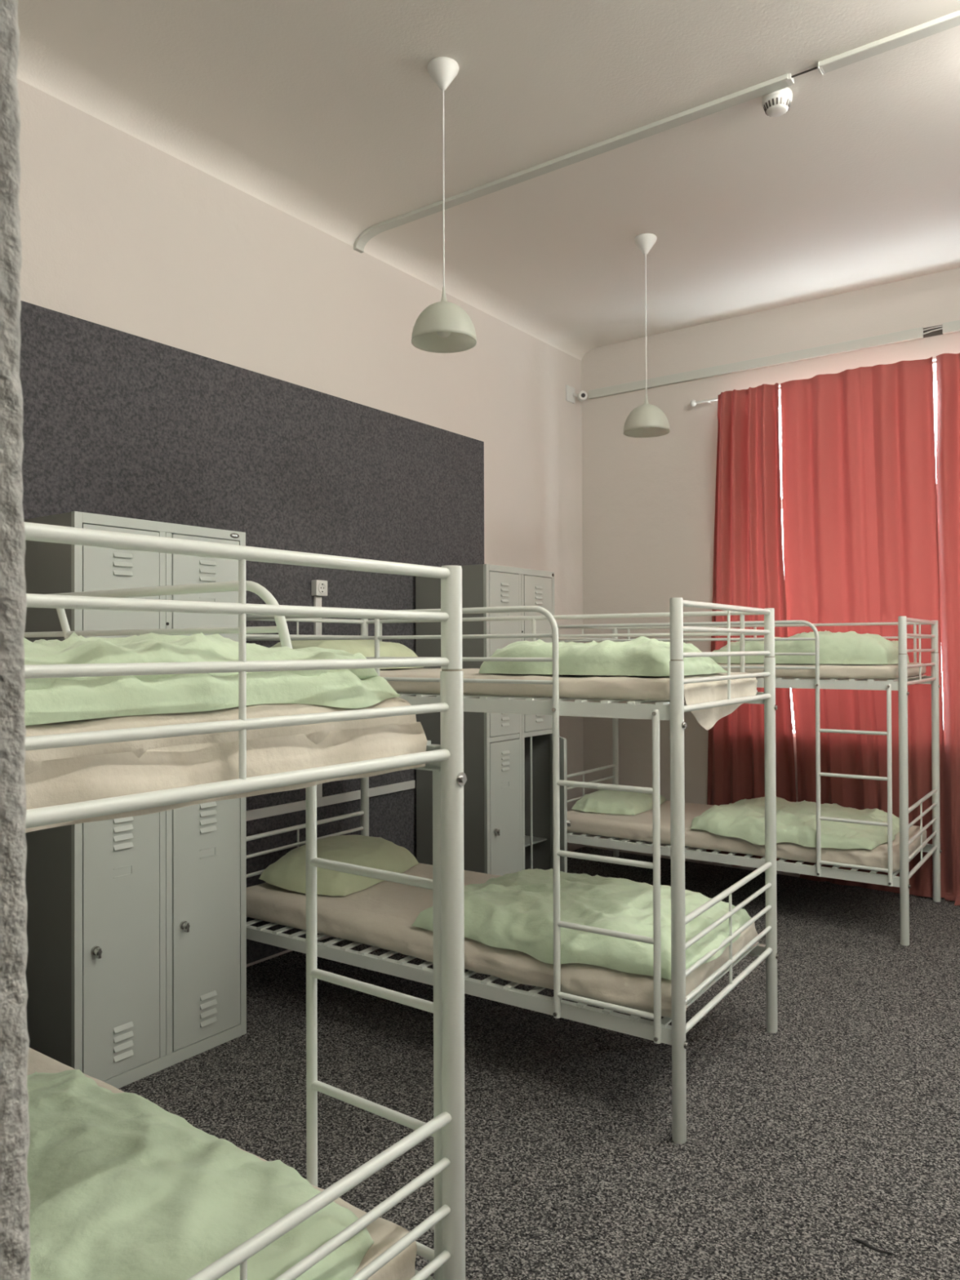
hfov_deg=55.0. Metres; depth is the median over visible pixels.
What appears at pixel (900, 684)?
bunk bed
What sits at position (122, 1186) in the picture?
duvet
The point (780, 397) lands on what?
window
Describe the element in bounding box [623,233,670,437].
pendant lamp
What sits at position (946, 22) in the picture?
cable conduit
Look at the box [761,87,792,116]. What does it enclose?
smoke detector
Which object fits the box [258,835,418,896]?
pillow
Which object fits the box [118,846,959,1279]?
floor
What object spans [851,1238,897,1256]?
thread
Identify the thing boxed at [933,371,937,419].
window
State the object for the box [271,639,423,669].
pillow
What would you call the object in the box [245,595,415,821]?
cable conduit
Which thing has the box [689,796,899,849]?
duvet
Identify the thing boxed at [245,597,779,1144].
bunk bed
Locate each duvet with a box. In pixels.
[23,631,400,725]
[26,1069,373,1279]
[411,868,751,980]
[478,635,727,676]
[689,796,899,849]
[709,630,909,664]
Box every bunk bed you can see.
[23,521,466,1279]
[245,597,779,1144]
[557,616,942,946]
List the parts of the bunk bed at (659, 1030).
panel, panel, post, guard rail, rail, rail, guard rail, post, rail, panel, panel, rail, post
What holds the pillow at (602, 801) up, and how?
on the mattress at (639, 827)
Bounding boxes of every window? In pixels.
[778,396,795,729]
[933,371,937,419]
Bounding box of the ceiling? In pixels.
[16,0,959,360]
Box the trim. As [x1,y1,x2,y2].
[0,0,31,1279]
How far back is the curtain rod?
6.40 m
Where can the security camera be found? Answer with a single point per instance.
(581, 396)
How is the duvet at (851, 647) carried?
on the mattress at (826, 671)
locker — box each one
[23,511,246,1088]
[415,564,570,875]
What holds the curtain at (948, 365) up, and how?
hanging from the curtain rod
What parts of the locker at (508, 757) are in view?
door, door, frame, door, door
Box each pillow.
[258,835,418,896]
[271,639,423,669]
[571,789,666,814]
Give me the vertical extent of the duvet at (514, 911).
0.139 m
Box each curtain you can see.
[706,382,799,874]
[780,356,949,897]
[936,352,959,905]
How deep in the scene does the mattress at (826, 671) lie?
4.95 m
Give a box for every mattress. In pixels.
[24,697,426,832]
[26,1047,417,1279]
[246,862,758,1017]
[379,667,757,729]
[567,800,926,872]
[717,662,925,679]
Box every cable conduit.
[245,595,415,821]
[353,9,959,253]
[588,320,959,399]
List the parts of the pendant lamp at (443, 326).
cord, lamp shade, bulb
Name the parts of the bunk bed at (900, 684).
panel, panel, post, guard rail, rail, guard rail, rail, rail, post, panel, panel, rail, post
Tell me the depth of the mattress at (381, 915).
3.50 m
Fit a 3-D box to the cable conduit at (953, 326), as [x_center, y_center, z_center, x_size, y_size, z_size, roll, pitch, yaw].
[2.981,-1.879,5.425,5.320,0.062,0.030,-1,-1,36]
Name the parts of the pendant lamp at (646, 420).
cord, lamp shade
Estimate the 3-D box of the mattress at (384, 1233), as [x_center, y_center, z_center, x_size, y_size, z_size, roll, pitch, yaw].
[-1.185,1.138,1.926,2.052,0.115,0.916,-1,-1,36]
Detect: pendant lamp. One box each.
[411,57,476,353]
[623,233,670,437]
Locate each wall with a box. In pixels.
[17,78,583,966]
[581,267,959,877]
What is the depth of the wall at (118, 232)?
4.63 m
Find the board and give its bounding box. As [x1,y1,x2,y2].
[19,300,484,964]
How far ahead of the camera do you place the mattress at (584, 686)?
3.17 m
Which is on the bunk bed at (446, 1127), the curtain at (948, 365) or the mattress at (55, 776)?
the mattress at (55, 776)
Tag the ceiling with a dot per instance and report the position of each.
(327, 114)
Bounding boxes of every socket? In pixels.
[311,579,327,595]
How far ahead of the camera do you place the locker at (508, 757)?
5.27 m
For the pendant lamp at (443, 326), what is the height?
1.079 m
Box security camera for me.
[565,384,587,403]
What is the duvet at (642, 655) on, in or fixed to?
on the mattress at (584, 686)
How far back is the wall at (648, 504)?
6.59 m
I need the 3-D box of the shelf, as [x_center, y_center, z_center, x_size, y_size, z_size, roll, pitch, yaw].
[0.127,1.225,5.652,0.443,0.010,0.356,-1,-1,36]
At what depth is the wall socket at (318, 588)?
4.72 m
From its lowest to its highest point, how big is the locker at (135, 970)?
1.979 m
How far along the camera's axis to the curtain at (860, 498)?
5.74 m
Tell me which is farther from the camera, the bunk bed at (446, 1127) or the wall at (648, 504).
the wall at (648, 504)
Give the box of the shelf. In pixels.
[524,835,546,846]
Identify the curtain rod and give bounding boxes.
[689,360,936,406]
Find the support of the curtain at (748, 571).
hanging from the curtain rod
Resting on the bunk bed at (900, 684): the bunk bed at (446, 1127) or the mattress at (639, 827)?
the mattress at (639, 827)
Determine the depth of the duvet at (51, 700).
1.35 m
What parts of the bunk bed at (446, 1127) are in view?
guard rail, panel, panel, rail, post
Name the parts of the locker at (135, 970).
door, door, door, door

